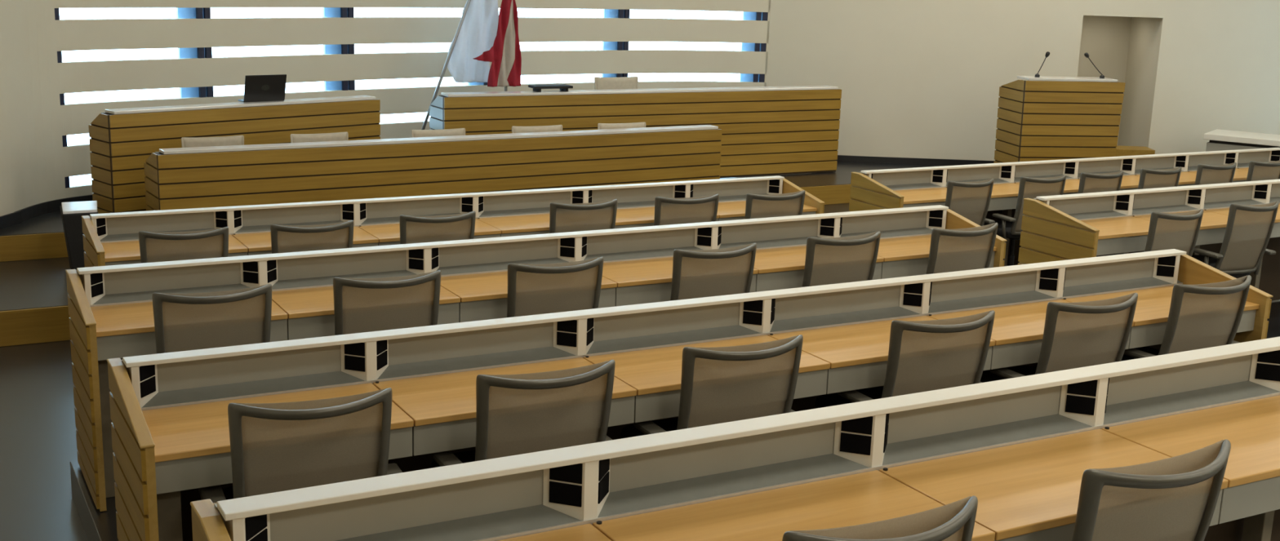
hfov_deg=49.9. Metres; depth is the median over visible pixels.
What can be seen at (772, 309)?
speaker grille
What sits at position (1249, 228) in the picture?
office chair
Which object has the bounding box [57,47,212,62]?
window
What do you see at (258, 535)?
speaker grille
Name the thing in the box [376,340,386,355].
speaker grille
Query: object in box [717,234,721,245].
speaker grille
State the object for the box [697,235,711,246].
speaker grille
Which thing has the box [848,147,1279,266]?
desk
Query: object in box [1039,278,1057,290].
speaker grille
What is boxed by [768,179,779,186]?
speaker grille
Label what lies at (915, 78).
wall
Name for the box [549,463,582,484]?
speaker grille
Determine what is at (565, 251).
speaker grille
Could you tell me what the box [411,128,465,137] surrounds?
office chair
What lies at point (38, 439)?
floor
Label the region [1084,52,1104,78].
gooseneck microphone
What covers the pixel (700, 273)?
office chair
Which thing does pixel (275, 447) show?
office chair
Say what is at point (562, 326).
speaker grille
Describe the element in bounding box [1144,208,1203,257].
office chair
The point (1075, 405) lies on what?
speaker grille
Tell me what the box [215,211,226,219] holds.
speaker grille
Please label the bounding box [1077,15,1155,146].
doorway
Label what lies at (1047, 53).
gooseneck microphone
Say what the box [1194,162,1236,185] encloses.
office chair
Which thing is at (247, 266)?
speaker grille
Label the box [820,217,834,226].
speaker grille
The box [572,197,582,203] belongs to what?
speaker grille
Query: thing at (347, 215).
speaker grille
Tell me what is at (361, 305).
office chair
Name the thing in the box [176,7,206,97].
window
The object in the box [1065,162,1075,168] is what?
speaker grille
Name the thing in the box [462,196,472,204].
speaker grille
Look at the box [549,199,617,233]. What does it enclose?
office chair
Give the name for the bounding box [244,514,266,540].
speaker grille
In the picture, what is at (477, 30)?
flag
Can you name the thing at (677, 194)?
speaker grille
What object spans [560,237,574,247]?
speaker grille
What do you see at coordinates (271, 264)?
speaker grille
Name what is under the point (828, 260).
office chair
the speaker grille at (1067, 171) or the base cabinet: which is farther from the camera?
the speaker grille at (1067, 171)
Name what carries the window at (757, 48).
in the wall at (35, 163)
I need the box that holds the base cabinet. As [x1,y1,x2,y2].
[59,200,98,270]
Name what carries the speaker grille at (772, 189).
attached to the desk at (108, 238)
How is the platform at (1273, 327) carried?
on the floor
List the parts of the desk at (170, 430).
panel, leg, panel, leg, panel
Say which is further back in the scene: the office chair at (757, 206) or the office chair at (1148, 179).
the office chair at (1148, 179)
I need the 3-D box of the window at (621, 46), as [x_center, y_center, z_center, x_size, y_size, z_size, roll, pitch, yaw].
[-0.745,-2.169,13.280,1.462,0.086,0.040,-6,15,-31]
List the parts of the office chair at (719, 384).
seat, backrest frame, backrest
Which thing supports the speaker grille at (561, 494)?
attached to the desk at (1024, 446)
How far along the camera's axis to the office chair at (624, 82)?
12.77 m
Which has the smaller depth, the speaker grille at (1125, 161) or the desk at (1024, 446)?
the desk at (1024, 446)
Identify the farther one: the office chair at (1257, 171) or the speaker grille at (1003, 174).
the office chair at (1257, 171)
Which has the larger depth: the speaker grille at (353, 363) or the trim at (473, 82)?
the trim at (473, 82)
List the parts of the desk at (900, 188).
panel, leg, panel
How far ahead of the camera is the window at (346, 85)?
12.01 m
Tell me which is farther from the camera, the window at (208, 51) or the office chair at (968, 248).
the window at (208, 51)
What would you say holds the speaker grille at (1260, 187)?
attached to the desk at (1055, 228)
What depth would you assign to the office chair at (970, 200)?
9.93 m
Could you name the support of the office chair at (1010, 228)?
on the floor
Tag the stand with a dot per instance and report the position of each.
(564, 87)
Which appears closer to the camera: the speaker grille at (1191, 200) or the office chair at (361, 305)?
the office chair at (361, 305)
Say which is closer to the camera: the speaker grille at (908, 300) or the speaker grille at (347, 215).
the speaker grille at (908, 300)
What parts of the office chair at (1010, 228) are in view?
seat, armrest, backrest frame, backrest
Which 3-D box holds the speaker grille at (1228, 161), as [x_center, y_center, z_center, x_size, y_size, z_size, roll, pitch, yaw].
[5.241,-0.972,12.210,0.074,0.048,0.003,6,13,17]
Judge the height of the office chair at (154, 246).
0.912 m
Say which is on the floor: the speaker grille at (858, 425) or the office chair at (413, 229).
the office chair at (413, 229)
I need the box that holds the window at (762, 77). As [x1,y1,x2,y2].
[669,73,764,82]
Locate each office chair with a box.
[138,226,228,263]
[151,284,271,354]
[181,135,244,147]
[198,387,402,502]
[270,220,353,253]
[290,132,348,142]
[333,270,440,335]
[399,211,475,244]
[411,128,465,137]
[430,360,615,468]
[506,257,603,317]
[511,124,562,133]
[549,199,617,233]
[594,76,638,89]
[597,122,645,129]
[620,334,803,439]
[653,194,719,226]
[670,243,756,301]
[744,190,804,219]
[782,496,977,540]
[801,231,880,287]
[814,310,995,408]
[925,222,998,274]
[944,178,995,226]
[980,293,1137,382]
[983,174,1066,266]
[1071,440,1231,540]
[1077,170,1123,193]
[1120,275,1251,361]
[1137,166,1181,189]
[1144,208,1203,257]
[1191,201,1279,277]
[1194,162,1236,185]
[1246,160,1279,181]
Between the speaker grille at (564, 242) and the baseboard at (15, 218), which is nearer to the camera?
the speaker grille at (564, 242)
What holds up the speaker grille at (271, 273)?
attached to the desk at (111, 311)
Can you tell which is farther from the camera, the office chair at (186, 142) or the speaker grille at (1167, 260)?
the office chair at (186, 142)
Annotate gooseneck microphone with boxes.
[1035,51,1049,77]
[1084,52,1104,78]
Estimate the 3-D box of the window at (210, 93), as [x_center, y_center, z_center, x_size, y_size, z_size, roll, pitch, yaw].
[-3.916,-1.367,10.705,0.069,0.086,1.280,13,17,41]
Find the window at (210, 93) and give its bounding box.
[59,86,213,105]
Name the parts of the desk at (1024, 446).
panel, leg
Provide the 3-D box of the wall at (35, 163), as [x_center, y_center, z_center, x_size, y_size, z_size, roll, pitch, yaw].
[-1.951,-2.328,11.722,8.011,4.400,1.045,-10,17,-42]
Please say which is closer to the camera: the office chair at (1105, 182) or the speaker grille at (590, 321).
the speaker grille at (590, 321)
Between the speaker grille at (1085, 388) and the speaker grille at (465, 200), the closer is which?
the speaker grille at (1085, 388)
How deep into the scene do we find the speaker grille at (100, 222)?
7.70 m
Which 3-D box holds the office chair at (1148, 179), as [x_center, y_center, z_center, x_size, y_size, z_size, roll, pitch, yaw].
[3.992,-0.419,11.141,0.529,0.912,0.684,-4,14,-24]
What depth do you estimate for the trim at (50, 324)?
8.29 m
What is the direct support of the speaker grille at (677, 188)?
attached to the desk at (108, 238)
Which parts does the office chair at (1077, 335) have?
seat, backrest frame, backrest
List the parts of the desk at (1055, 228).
panel, panel, leg, leg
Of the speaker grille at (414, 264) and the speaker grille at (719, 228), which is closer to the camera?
the speaker grille at (414, 264)
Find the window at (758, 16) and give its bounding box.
[653,12,768,20]
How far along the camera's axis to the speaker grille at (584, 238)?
6.84 m
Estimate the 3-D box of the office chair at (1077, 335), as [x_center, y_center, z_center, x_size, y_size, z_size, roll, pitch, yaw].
[1.638,0.496,5.645,0.588,0.912,0.684,-5,14,-26]
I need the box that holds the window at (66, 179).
[64,176,73,188]
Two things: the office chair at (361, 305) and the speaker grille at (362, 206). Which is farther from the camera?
the speaker grille at (362, 206)
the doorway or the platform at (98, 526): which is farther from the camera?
the doorway
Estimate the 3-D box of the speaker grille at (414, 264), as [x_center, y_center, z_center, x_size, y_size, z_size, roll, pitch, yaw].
[-1.048,-0.029,6.438,0.074,0.048,0.003,6,13,17]
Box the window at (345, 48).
[241,44,354,57]
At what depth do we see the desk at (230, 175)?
10.12 m
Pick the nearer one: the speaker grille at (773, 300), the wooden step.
the speaker grille at (773, 300)
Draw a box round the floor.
[0,161,942,540]
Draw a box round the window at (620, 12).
[550,8,630,17]
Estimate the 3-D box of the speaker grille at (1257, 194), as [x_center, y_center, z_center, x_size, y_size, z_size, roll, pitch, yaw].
[4.206,-0.512,9.320,0.074,0.048,0.003,6,13,17]
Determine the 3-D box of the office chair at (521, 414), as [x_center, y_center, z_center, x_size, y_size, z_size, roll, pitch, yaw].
[-0.405,0.687,4.509,0.588,0.912,0.684,-5,14,-26]
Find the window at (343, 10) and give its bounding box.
[314,7,354,17]
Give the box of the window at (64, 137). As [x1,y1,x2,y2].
[62,135,87,146]
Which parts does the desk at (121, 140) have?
panel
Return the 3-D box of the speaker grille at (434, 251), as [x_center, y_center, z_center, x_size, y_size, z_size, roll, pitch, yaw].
[-0.964,-0.087,6.471,0.003,0.046,0.074,5,13,14]
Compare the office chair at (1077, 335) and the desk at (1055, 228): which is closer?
the office chair at (1077, 335)
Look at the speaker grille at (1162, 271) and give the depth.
6.39 m
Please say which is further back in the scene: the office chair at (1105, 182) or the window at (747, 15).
the window at (747, 15)
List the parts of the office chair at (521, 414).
seat, backrest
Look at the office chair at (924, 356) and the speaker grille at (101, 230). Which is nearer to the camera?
the office chair at (924, 356)
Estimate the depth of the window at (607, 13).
13.61 m
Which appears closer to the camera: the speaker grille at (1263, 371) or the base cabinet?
the speaker grille at (1263, 371)
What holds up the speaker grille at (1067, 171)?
attached to the desk at (900, 188)
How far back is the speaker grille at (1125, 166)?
11.60 m
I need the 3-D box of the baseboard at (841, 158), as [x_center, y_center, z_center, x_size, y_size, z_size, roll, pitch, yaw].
[2.846,-1.131,14.224,3.144,0.070,0.084,3,13,3]
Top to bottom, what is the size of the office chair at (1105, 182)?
0.912 m
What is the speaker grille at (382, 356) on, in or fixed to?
attached to the desk at (170, 430)
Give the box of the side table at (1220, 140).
[1203,128,1279,151]
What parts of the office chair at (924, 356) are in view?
seat, backrest frame, backrest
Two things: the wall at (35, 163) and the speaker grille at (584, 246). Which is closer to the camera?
the speaker grille at (584, 246)
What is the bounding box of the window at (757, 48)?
[684,43,766,51]
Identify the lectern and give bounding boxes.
[993,75,1125,163]
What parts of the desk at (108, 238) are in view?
panel, panel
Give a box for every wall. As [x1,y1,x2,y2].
[0,0,770,216]
[766,0,1279,160]
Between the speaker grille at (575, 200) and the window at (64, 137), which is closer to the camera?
the speaker grille at (575, 200)
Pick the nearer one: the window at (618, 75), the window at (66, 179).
the window at (66, 179)
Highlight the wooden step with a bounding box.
[1115,145,1155,156]
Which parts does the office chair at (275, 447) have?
seat, backrest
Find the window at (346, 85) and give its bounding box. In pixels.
[223,80,355,96]
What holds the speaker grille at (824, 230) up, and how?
attached to the desk at (111, 311)
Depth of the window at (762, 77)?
14.16 m
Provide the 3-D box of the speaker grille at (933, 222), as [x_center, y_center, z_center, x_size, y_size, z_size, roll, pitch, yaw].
[1.704,-0.277,7.926,0.074,0.048,0.003,6,13,17]
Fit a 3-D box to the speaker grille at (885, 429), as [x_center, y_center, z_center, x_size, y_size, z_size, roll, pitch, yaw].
[0.608,0.416,3.402,0.003,0.048,0.074,5,13,14]
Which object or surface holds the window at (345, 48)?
in the wall at (35, 163)
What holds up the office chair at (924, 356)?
on the platform
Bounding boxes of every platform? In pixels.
[70,460,118,540]
[1266,299,1279,338]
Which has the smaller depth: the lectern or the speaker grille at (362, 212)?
the speaker grille at (362, 212)
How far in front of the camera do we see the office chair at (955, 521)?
2.65 m
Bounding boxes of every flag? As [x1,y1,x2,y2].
[421,0,498,129]
[473,0,521,91]
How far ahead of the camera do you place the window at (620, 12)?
13.53 m
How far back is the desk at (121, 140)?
10.02 m
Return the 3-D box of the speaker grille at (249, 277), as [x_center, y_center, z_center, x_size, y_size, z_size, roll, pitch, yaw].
[-1.720,0.031,6.075,0.074,0.048,0.003,6,13,17]
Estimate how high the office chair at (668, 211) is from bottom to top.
0.912 m
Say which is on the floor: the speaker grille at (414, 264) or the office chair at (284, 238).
the office chair at (284, 238)
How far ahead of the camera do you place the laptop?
10.50 m
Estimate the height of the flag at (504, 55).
2.152 m
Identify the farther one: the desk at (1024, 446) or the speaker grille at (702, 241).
the speaker grille at (702, 241)
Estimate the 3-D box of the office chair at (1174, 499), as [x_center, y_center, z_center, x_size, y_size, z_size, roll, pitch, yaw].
[1.009,0.797,3.329,0.588,0.912,0.684,-5,15,-29]
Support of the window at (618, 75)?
in the wall at (35, 163)
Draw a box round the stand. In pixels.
[528,84,573,92]
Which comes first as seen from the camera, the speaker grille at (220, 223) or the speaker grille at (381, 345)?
the speaker grille at (381, 345)
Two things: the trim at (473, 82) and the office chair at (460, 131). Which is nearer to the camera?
the office chair at (460, 131)
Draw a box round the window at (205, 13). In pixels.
[54,7,210,20]
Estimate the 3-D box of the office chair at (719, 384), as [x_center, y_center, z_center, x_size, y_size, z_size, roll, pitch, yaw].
[0.226,0.625,4.872,0.588,0.912,0.684,-4,14,-26]
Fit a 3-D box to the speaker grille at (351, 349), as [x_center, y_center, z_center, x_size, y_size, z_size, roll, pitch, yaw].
[-0.943,0.258,4.543,0.074,0.046,0.003,6,13,17]
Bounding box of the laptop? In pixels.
[237,74,286,102]
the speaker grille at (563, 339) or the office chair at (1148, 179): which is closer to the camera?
the speaker grille at (563, 339)
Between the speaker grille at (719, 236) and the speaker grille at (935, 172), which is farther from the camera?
the speaker grille at (935, 172)
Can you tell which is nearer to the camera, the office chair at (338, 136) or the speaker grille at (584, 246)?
the speaker grille at (584, 246)
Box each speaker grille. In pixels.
[90,272,102,284]
[91,282,103,297]
[96,217,105,226]
[97,226,106,235]
[139,364,155,382]
[140,376,155,398]
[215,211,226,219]
[215,218,227,227]
[233,210,241,218]
[234,217,241,227]
[242,261,257,271]
[243,271,258,284]
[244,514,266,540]
[249,528,267,540]
[266,259,276,271]
[266,269,276,283]
[342,204,353,211]
[342,211,353,220]
[344,342,364,356]
[344,355,364,372]
[360,203,365,211]
[360,209,365,219]
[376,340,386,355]
[377,351,387,370]
[408,248,423,258]
[408,258,423,270]
[431,248,438,258]
[431,256,438,269]
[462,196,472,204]
[462,204,472,212]
[478,196,483,204]
[478,203,483,212]
[548,481,582,507]
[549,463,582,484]
[556,320,577,333]
[556,332,577,346]
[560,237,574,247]
[560,246,574,257]
[572,191,582,197]
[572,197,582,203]
[582,236,586,246]
[582,244,586,257]
[586,317,594,331]
[586,328,593,346]
[588,190,592,197]
[597,471,609,504]
[598,458,609,481]
[674,191,684,198]
[675,185,685,191]
[697,227,711,236]
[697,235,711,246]
[717,226,721,235]
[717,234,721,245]
[742,311,762,325]
[743,300,763,311]
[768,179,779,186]
[768,186,779,193]
[770,307,774,324]
[771,298,775,311]
[819,226,834,235]
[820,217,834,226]
[840,416,872,435]
[840,432,871,455]
[883,426,888,453]
[884,413,888,432]
[902,293,922,306]
[903,283,923,294]
[928,209,942,217]
[928,217,942,226]
[932,175,942,182]
[933,169,942,175]
[1000,171,1010,177]
[1001,165,1011,171]
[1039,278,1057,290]
[1040,268,1058,279]
[1064,168,1075,174]
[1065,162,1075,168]
[1065,395,1095,415]
[1066,380,1097,396]
[1115,201,1128,210]
[1116,195,1129,202]
[1122,164,1132,170]
[1123,159,1133,164]
[1156,265,1174,277]
[1157,256,1176,266]
[1175,161,1185,167]
[1176,155,1186,161]
[1187,196,1200,204]
[1188,189,1201,196]
[1225,158,1235,164]
[1226,152,1235,158]
[1253,191,1266,199]
[1254,184,1267,191]
[1254,363,1279,381]
[1257,350,1279,364]
[1270,155,1279,160]
[1271,150,1279,155]
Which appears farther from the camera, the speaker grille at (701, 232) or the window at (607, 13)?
the window at (607, 13)
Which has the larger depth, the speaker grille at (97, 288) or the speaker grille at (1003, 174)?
the speaker grille at (1003, 174)
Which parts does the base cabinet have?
lid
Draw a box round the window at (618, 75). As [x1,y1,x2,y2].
[530,73,627,84]
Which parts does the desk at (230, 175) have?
panel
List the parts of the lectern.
panel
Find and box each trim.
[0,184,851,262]
[0,306,71,346]
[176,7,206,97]
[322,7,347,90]
[467,81,484,85]
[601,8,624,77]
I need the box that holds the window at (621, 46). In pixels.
[599,41,628,50]
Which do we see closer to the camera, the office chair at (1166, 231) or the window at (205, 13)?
the office chair at (1166, 231)
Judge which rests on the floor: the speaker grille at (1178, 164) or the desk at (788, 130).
the desk at (788, 130)
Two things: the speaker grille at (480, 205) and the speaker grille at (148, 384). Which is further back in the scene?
the speaker grille at (480, 205)
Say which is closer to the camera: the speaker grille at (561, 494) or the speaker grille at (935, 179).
the speaker grille at (561, 494)
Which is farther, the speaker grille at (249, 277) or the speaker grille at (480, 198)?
the speaker grille at (480, 198)
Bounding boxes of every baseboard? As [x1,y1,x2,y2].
[0,211,22,229]
[14,195,93,222]
[836,155,994,165]
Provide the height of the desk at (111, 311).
0.892 m
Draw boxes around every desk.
[65,204,1007,511]
[81,175,825,267]
[88,95,380,213]
[106,248,1272,540]
[143,124,722,211]
[190,337,1279,540]
[429,85,841,177]
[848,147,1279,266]
[1017,178,1279,301]
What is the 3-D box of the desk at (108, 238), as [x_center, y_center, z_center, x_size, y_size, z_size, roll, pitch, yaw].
[-0.946,-0.018,8.715,4.735,0.892,0.587,-5,15,-28]
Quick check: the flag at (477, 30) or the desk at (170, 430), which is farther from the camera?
the flag at (477, 30)
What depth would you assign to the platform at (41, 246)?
9.55 m
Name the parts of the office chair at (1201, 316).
seat, backrest frame, backrest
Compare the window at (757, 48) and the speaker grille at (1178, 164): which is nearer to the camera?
the speaker grille at (1178, 164)
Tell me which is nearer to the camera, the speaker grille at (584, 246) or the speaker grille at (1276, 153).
the speaker grille at (584, 246)
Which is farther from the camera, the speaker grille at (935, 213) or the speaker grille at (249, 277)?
the speaker grille at (935, 213)
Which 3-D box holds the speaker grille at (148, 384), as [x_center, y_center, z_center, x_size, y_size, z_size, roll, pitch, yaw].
[-1.518,0.360,4.244,0.003,0.048,0.074,5,13,14]
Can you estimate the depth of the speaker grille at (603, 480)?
3.03 m
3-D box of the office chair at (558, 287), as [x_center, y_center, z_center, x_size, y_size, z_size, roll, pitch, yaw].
[-0.489,0.345,6.416,0.588,0.912,0.684,-4,14,-25]
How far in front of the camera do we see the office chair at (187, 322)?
5.42 m
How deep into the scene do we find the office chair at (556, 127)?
11.12 m
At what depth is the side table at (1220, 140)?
13.21 m
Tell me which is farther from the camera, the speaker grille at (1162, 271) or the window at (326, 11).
the window at (326, 11)
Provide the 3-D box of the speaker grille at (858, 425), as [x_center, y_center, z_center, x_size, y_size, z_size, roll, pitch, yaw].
[0.528,0.373,3.346,0.074,0.046,0.003,6,13,17]
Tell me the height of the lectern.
1.225 m
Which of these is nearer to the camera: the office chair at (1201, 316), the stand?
the office chair at (1201, 316)
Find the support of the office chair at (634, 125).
on the floor
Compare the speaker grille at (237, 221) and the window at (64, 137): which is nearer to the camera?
the speaker grille at (237, 221)
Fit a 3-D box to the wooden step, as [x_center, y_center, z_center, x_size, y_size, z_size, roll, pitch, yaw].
[4.825,-1.121,14.002,0.718,0.274,0.280,2,13,1]
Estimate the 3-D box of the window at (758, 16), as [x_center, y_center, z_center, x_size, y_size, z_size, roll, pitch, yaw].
[0.583,-2.577,13.853,1.491,0.086,0.094,-2,13,-17]
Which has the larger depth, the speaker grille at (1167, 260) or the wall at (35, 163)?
the wall at (35, 163)
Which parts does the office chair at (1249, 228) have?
armrest, seat, backrest, armrest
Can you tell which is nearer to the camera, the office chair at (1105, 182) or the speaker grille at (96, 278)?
the speaker grille at (96, 278)
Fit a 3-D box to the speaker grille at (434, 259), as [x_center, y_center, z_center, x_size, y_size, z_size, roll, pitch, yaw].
[-0.966,-0.036,6.482,0.003,0.048,0.074,5,13,14]
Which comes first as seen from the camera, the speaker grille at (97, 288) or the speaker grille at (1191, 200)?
the speaker grille at (97, 288)
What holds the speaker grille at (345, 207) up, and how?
attached to the desk at (108, 238)
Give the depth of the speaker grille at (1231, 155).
12.20 m
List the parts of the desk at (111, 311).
panel, leg, panel, panel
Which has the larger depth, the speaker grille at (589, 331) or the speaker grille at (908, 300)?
the speaker grille at (908, 300)
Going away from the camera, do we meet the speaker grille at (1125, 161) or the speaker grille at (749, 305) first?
the speaker grille at (749, 305)
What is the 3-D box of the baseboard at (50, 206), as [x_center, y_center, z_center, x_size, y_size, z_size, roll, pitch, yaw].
[-1.810,-0.863,12.339,7.366,0.085,0.730,-8,16,-38]
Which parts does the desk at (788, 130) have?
panel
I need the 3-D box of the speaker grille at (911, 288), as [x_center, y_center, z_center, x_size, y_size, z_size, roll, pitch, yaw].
[1.126,0.071,5.662,0.074,0.046,0.003,6,13,17]
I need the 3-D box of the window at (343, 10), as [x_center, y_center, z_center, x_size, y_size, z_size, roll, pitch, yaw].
[-2.978,-2.155,11.480,1.336,0.086,0.039,-10,17,-42]
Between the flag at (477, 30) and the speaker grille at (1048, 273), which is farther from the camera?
the flag at (477, 30)
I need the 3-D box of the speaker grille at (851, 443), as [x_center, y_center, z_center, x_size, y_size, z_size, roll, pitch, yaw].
[0.526,0.424,3.357,0.074,0.048,0.003,6,13,17]
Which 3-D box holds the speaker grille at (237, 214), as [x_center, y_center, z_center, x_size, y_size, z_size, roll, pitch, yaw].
[-2.360,-0.332,8.064,0.003,0.046,0.074,5,13,14]
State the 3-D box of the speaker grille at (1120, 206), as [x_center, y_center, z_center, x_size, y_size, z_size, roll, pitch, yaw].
[3.049,-0.407,8.695,0.074,0.048,0.003,6,13,17]

